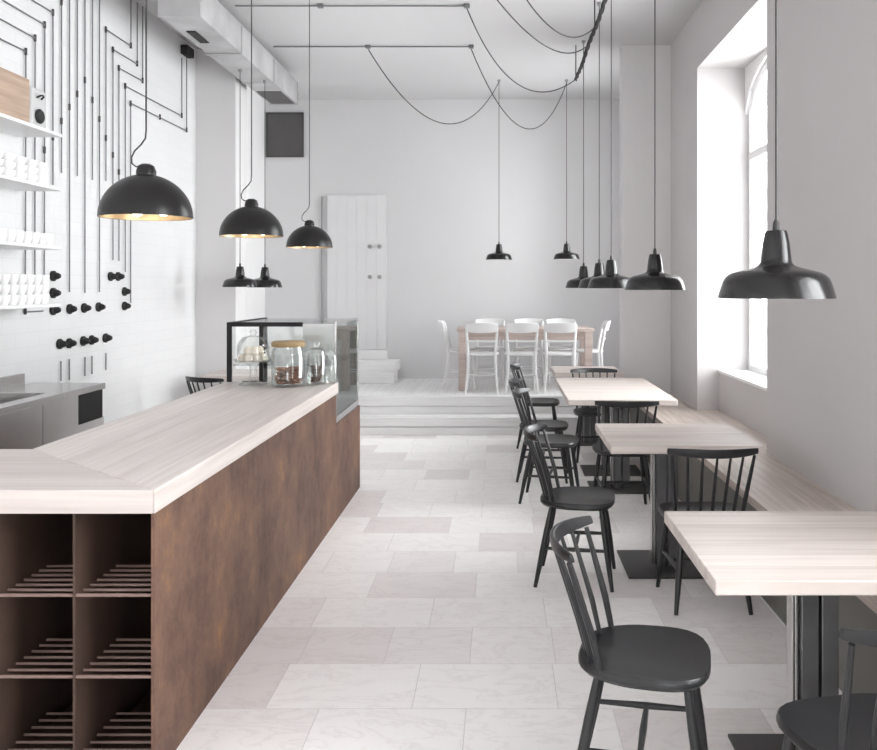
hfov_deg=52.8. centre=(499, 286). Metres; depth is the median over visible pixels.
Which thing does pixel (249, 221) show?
dome pendant lamp
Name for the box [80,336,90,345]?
switch
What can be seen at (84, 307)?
switch
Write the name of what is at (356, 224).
door
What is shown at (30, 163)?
bowl
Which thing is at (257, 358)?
meringue
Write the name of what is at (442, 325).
bentwood chair
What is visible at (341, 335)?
display case
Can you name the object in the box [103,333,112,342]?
switch
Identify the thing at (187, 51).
junction box
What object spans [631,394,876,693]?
bench
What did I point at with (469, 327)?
bentwood chair
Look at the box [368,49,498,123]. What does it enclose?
cable
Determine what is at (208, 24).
air duct
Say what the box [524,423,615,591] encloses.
chair
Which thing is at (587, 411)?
chair
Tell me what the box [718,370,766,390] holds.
window sill
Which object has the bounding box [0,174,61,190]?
wall shelf
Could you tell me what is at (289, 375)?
biscuits
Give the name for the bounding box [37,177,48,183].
bowl
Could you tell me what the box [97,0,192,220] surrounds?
dome pendant lamp
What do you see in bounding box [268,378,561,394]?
platform
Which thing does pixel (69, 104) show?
conduit
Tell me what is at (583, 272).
pendant lamp
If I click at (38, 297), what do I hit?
cup
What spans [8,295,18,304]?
cup
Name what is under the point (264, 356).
meringue
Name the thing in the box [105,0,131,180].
conduit
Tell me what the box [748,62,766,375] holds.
window
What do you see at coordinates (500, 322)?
bentwood chair
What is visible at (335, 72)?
ceiling
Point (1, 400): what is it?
sink basin
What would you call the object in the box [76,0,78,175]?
conduit
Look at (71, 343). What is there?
switch
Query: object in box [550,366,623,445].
pedestal table
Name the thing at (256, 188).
wall
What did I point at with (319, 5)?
conduit
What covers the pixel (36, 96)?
loudspeaker
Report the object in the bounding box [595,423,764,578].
pedestal table
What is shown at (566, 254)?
pendant lamp
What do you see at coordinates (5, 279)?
cup
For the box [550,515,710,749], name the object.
chair
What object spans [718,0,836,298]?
pendant lamp
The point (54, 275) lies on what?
switch
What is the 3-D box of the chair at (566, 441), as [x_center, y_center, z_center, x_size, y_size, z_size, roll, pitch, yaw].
[0.343,1.198,6.688,0.505,0.828,0.450,0,0,10]
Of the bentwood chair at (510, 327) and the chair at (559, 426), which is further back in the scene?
the bentwood chair at (510, 327)
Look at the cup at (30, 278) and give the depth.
5.51 m
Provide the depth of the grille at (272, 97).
9.91 m
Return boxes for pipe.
[321,197,322,317]
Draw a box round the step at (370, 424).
[360,414,600,434]
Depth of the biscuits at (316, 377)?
5.91 m
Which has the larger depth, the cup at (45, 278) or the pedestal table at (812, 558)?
the cup at (45, 278)
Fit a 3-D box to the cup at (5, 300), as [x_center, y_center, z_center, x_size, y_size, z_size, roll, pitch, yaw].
[-2.970,0.079,5.256,0.084,0.062,0.083,0,0,0]
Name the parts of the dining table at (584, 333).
leg, leg, leg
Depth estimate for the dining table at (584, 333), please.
10.41 m
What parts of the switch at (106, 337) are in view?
knob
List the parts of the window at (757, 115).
pane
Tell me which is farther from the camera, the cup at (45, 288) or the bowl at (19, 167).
the cup at (45, 288)
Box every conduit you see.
[0,18,36,274]
[0,38,43,314]
[2,0,45,274]
[31,0,53,184]
[60,0,62,172]
[60,361,61,380]
[68,0,70,291]
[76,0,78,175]
[84,0,85,292]
[84,357,85,375]
[91,0,93,179]
[91,356,92,373]
[98,0,100,291]
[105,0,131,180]
[105,353,106,369]
[112,2,137,259]
[118,6,143,260]
[124,58,182,271]
[130,58,187,302]
[235,3,469,8]
[273,45,473,48]
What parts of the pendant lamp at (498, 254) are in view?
lamp shade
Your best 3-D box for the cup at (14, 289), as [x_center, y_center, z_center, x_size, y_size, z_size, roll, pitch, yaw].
[-2.970,0.016,5.348,0.084,0.062,0.083,0,0,0]
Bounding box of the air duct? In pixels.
[157,0,298,104]
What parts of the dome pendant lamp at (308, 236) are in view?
cord, lamp shade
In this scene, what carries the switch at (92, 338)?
attached to the wall at (151, 351)
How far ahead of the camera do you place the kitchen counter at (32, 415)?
5.49 m
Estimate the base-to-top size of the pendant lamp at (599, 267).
2.529 m
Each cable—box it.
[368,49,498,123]
[467,8,574,92]
[471,49,566,128]
[497,0,588,53]
[526,0,593,37]
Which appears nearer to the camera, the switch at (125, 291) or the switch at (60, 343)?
the switch at (60, 343)
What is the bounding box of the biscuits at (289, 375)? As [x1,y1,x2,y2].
[273,366,302,384]
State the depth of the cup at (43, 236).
5.67 m
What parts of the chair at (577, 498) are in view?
rail, leg, leg, seat, leg, leg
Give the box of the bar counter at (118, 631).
[0,395,359,749]
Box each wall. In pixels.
[0,0,195,423]
[247,86,264,368]
[265,99,619,377]
[671,0,876,510]
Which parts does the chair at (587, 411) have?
leg, leg, seat, rail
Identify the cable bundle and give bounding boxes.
[574,0,607,80]
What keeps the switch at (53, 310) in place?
attached to the wall at (151, 351)
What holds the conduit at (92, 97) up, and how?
attached to the wall at (151, 351)
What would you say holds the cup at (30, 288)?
on the cup at (30, 298)
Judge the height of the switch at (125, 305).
0.075 m
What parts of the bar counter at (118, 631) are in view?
rack rod, rack rod, rack rod, rack rod, rack rod, rack rod, rack rod, rack rod, rack rod, rack rod, rack rod, rack rod, rack rod, rack rod, rack rod, rack rod, rack rod, rack rod, rack rod, rack rod, panel, rack rod, rack rod, rack rod, rack rod, rack rod, rack rod, rack rod, rack rod, rack rod, rack rod, rack rod, rack rod, rack rod, rack rod, rack rod, rack rod, rack rod, rack rod, rack rod, rack rod, panel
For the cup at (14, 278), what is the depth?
5.33 m
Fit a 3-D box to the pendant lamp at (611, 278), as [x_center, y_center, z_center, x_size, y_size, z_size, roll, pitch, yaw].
[0.875,-1.254,6.920,0.372,2.529,0.372,0,0,0]
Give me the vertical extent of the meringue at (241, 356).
0.052 m
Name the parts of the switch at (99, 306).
knob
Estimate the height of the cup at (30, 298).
0.062 m
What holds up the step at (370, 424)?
on the floor
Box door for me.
[325,195,387,358]
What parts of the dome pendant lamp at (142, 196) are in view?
cord, lamp shade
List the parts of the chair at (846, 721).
leg, seat, rail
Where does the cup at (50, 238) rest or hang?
on the wall shelf at (3, 244)
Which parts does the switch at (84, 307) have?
knob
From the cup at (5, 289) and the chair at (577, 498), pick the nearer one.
the chair at (577, 498)
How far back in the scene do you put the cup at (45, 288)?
5.69 m
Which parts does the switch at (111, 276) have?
knob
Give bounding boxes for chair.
[185,376,223,393]
[438,320,477,388]
[465,323,498,393]
[474,318,504,384]
[504,323,538,393]
[508,378,567,483]
[510,363,559,448]
[512,388,579,503]
[514,318,544,384]
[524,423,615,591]
[543,323,576,393]
[546,318,576,384]
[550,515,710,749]
[570,368,616,462]
[571,320,610,377]
[592,401,658,518]
[656,448,758,615]
[776,628,876,749]
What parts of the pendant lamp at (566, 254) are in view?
lamp shade, cord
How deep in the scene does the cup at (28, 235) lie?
5.48 m
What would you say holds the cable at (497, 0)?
hanging from the cable bundle
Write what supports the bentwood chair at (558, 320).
on the platform at (403, 386)
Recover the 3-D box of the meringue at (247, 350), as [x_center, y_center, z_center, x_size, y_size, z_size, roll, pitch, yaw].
[-1.680,0.420,5.866,0.060,0.052,0.058,0,0,0]
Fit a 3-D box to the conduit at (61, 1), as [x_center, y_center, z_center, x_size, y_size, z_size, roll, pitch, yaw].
[-3.206,-1.676,6.434,0.018,1.684,0.017,0,0,0]
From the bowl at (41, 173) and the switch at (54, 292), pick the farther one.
the switch at (54, 292)
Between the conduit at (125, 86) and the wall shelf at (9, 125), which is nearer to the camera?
the wall shelf at (9, 125)
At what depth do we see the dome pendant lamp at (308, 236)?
7.37 m
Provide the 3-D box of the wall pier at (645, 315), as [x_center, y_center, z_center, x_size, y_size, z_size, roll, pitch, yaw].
[1.815,-0.455,9.260,1.090,4.130,0.180,0,0,0]
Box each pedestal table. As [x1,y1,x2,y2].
[199,369,280,381]
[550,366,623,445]
[555,378,677,493]
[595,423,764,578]
[664,511,876,749]
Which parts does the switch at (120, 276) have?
knob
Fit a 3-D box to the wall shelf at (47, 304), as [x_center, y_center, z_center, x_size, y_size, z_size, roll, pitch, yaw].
[-3.069,0.121,4.735,0.298,0.022,2.270,0,0,0]
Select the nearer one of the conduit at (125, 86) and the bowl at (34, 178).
the bowl at (34, 178)
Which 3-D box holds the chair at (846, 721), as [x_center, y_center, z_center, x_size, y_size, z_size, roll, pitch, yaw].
[0.980,1.198,2.244,0.450,0.828,0.505,0,0,-12]
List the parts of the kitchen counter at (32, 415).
panel, vent panel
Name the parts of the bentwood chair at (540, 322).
seat, leg, leg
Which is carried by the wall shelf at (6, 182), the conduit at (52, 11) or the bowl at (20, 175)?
the bowl at (20, 175)
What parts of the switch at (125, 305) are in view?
knob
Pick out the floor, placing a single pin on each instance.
(418, 621)
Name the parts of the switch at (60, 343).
knob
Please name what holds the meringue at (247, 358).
on the cake stand
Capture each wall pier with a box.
[196,49,246,391]
[620,45,670,422]
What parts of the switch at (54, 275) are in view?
knob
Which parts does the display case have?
frame, glass, white panel, glass, edge trim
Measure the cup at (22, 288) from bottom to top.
0.062 m
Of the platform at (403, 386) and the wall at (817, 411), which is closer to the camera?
the wall at (817, 411)
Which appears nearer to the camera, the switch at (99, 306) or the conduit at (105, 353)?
the switch at (99, 306)
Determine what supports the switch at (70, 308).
attached to the wall at (151, 351)
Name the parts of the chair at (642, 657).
rail, leg, leg, seat, leg, leg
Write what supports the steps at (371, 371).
on the platform at (403, 386)
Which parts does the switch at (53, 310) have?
knob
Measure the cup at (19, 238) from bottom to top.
0.075 m
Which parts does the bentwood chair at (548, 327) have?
leg, seat, rail, leg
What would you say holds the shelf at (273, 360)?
attached to the display case
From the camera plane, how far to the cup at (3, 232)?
5.21 m
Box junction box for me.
[181,45,193,57]
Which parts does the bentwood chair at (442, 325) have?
leg, leg, seat, leg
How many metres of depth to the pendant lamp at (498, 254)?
10.61 m
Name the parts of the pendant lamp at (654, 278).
lamp shade, cord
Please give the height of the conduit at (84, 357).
0.147 m
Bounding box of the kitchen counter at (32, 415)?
[0,374,104,448]
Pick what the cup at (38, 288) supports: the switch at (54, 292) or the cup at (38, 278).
the cup at (38, 278)
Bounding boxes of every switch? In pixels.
[49,288,60,297]
[49,307,60,314]
[50,271,60,280]
[56,339,67,348]
[66,304,76,313]
[66,338,76,347]
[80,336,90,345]
[81,303,91,312]
[89,335,98,344]
[95,302,105,311]
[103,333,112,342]
[108,272,117,280]
[116,272,124,280]
[122,287,130,295]
[122,302,130,309]
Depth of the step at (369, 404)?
9.85 m
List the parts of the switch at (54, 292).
knob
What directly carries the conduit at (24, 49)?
attached to the wall at (151, 351)
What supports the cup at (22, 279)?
on the cup at (22, 288)
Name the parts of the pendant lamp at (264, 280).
lamp shade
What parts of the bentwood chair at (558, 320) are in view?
leg, leg, seat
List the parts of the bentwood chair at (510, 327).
leg, seat, rail, leg, leg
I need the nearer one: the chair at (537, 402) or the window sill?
the window sill
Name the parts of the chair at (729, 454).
leg, leg, seat, rail, leg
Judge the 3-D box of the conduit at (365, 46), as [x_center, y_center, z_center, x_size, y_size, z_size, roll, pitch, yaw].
[-1.317,-2.503,9.170,2.086,0.031,0.052,0,0,0]
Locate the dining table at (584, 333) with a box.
[457,326,593,390]
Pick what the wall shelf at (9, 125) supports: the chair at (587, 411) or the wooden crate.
the wooden crate
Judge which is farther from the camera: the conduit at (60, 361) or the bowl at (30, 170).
the conduit at (60, 361)
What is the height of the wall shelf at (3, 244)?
0.022 m
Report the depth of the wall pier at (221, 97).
9.32 m
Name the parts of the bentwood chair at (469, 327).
leg, leg, seat, leg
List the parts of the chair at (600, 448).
leg, leg, seat, rail, leg, leg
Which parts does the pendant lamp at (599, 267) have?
lamp shade, cord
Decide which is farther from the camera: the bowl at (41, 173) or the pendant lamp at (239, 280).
the pendant lamp at (239, 280)
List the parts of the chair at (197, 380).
rail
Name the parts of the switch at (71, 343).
knob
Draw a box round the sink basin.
[0,399,18,403]
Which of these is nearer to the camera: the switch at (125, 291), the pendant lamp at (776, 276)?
the pendant lamp at (776, 276)
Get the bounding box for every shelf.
[0,113,61,136]
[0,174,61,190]
[0,241,61,249]
[0,303,61,309]
[233,356,334,365]
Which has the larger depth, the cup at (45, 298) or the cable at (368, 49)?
the cable at (368, 49)
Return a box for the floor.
[176,435,841,749]
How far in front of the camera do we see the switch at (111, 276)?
7.23 m
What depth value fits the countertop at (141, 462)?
3.50 m
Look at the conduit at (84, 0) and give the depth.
6.79 m
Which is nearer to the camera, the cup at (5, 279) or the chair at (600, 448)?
the cup at (5, 279)
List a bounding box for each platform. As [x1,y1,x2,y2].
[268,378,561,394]
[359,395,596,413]
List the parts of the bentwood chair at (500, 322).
leg, seat, leg, leg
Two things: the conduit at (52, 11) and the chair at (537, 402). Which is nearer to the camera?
the conduit at (52, 11)
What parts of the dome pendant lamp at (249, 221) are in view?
cord, lamp shade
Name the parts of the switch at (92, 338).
knob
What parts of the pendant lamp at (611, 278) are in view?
lamp shade, cord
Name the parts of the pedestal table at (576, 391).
post, plate, post, plate, post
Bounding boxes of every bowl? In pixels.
[1,153,15,161]
[1,161,15,169]
[2,169,15,176]
[13,156,27,164]
[13,164,27,172]
[14,172,27,179]
[24,167,38,174]
[25,159,37,167]
[25,175,38,181]
[35,162,48,169]
[36,170,48,177]
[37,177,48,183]
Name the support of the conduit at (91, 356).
attached to the wall at (151, 351)
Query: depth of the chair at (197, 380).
7.63 m
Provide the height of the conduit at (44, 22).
1.962 m
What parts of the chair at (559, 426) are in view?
rail, leg, seat, leg, leg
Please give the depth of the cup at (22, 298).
5.42 m
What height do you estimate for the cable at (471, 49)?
0.703 m
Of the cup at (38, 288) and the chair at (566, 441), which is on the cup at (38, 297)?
the cup at (38, 288)
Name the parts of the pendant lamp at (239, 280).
lamp shade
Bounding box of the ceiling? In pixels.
[134,0,701,98]
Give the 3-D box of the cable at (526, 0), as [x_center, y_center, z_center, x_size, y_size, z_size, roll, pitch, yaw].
[0.333,-2.221,6.605,0.027,0.526,1.682,0,0,33]
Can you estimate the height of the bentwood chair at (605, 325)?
0.820 m
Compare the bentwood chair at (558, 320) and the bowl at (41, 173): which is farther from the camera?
the bentwood chair at (558, 320)
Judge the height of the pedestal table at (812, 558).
0.750 m
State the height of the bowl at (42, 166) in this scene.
0.048 m
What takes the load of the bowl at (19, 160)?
on the bowl at (19, 167)
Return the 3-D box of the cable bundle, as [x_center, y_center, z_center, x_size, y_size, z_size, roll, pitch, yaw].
[0.790,-2.320,5.685,0.040,0.398,6.972,0,0,0]
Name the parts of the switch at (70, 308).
knob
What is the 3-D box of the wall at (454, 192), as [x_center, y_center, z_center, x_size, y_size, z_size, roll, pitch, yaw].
[-0.620,-0.455,11.950,5.960,4.130,0.300,0,0,0]
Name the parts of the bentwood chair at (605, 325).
seat, leg, leg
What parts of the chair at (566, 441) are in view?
rail, leg, leg, seat, leg, leg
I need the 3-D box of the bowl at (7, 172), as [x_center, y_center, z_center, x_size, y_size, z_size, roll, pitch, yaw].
[-3.000,-0.684,5.340,0.114,0.048,0.112,0,0,0]
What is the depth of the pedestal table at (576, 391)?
7.06 m
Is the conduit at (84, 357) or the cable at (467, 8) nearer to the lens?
the conduit at (84, 357)
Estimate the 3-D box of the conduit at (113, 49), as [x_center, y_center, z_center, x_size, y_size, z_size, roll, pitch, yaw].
[-3.206,-1.371,7.534,0.018,2.294,0.505,0,0,0]
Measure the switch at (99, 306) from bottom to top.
0.075 m
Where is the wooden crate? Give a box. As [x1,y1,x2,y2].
[0,67,28,121]
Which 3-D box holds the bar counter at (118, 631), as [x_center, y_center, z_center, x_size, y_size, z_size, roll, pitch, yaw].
[-1.761,1.171,4.973,1.268,0.877,4.215,0,0,0]
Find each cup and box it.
[0,228,7,240]
[0,274,10,283]
[0,284,10,294]
[0,295,10,304]
[6,229,16,241]
[8,274,18,283]
[8,285,18,294]
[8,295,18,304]
[14,230,24,242]
[16,285,26,294]
[16,295,26,304]
[17,274,26,284]
[22,231,32,243]
[24,275,34,284]
[24,285,34,294]
[25,295,34,304]
[29,294,42,303]
[30,232,39,243]
[32,275,42,284]
[33,285,42,293]
[38,233,47,244]
[40,275,49,284]
[40,285,49,293]
[40,294,49,303]
[45,234,54,245]
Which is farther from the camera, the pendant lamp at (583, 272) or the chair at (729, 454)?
the pendant lamp at (583, 272)
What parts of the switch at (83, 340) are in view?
knob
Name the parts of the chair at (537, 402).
rail, leg, seat, leg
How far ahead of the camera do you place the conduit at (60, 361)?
6.42 m
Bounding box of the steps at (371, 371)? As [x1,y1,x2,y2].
[307,359,399,383]
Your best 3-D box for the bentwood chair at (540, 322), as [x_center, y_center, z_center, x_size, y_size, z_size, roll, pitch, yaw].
[0.370,0.817,11.167,0.394,0.820,0.485,0,0,0]
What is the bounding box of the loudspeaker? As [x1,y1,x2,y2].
[29,85,44,127]
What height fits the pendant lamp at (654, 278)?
2.537 m
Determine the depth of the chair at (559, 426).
7.30 m
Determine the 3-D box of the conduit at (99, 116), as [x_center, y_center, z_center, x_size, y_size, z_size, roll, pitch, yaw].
[-3.206,-1.239,7.044,0.018,2.558,0.017,0,0,0]
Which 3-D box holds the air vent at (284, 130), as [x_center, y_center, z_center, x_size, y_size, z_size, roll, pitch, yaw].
[-2.875,-2.035,11.780,0.500,0.600,0.039,0,0,0]
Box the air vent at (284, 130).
[266,112,303,156]
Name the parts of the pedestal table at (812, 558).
plate, post, post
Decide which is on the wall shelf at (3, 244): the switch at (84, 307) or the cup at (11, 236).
the cup at (11, 236)
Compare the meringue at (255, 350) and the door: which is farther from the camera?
the door
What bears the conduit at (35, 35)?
attached to the wall at (151, 351)
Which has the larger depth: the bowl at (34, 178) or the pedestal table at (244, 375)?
the pedestal table at (244, 375)
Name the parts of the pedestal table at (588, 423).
post, plate, post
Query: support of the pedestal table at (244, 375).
on the floor
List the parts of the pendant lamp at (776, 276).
cord, lamp shade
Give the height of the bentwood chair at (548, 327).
0.820 m
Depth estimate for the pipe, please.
11.77 m
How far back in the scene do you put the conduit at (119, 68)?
7.40 m
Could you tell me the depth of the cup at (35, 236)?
5.57 m
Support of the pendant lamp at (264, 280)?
hanging from the air duct
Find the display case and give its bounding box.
[227,318,358,423]
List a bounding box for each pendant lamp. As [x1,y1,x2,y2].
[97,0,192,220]
[219,0,283,237]
[222,69,257,286]
[254,80,281,286]
[286,0,332,248]
[486,79,511,259]
[553,79,579,259]
[565,40,588,287]
[578,2,604,287]
[588,0,628,287]
[625,0,684,289]
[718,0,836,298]
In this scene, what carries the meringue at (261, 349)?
on the meringue at (264, 356)
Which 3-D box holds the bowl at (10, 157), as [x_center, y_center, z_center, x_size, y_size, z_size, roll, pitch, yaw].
[-3.000,-0.781,5.340,0.114,0.048,0.112,0,0,0]
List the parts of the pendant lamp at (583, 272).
lamp shade, cord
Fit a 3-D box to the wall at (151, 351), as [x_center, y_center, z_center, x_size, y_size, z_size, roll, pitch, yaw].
[-3.370,-0.455,1.160,0.300,4.130,16.320,0,0,0]
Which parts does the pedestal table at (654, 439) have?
post, plate, post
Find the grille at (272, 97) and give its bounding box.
[256,91,293,103]
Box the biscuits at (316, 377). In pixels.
[310,365,322,382]
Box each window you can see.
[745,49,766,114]
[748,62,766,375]
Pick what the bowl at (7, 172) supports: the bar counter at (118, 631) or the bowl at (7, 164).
the bowl at (7, 164)
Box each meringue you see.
[238,354,244,361]
[243,346,251,353]
[243,354,251,361]
[251,346,259,353]
[253,354,261,361]
[257,346,263,352]
[261,354,268,360]
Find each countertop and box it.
[0,382,337,513]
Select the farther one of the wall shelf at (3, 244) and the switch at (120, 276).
the switch at (120, 276)
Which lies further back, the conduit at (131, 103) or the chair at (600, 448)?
the conduit at (131, 103)

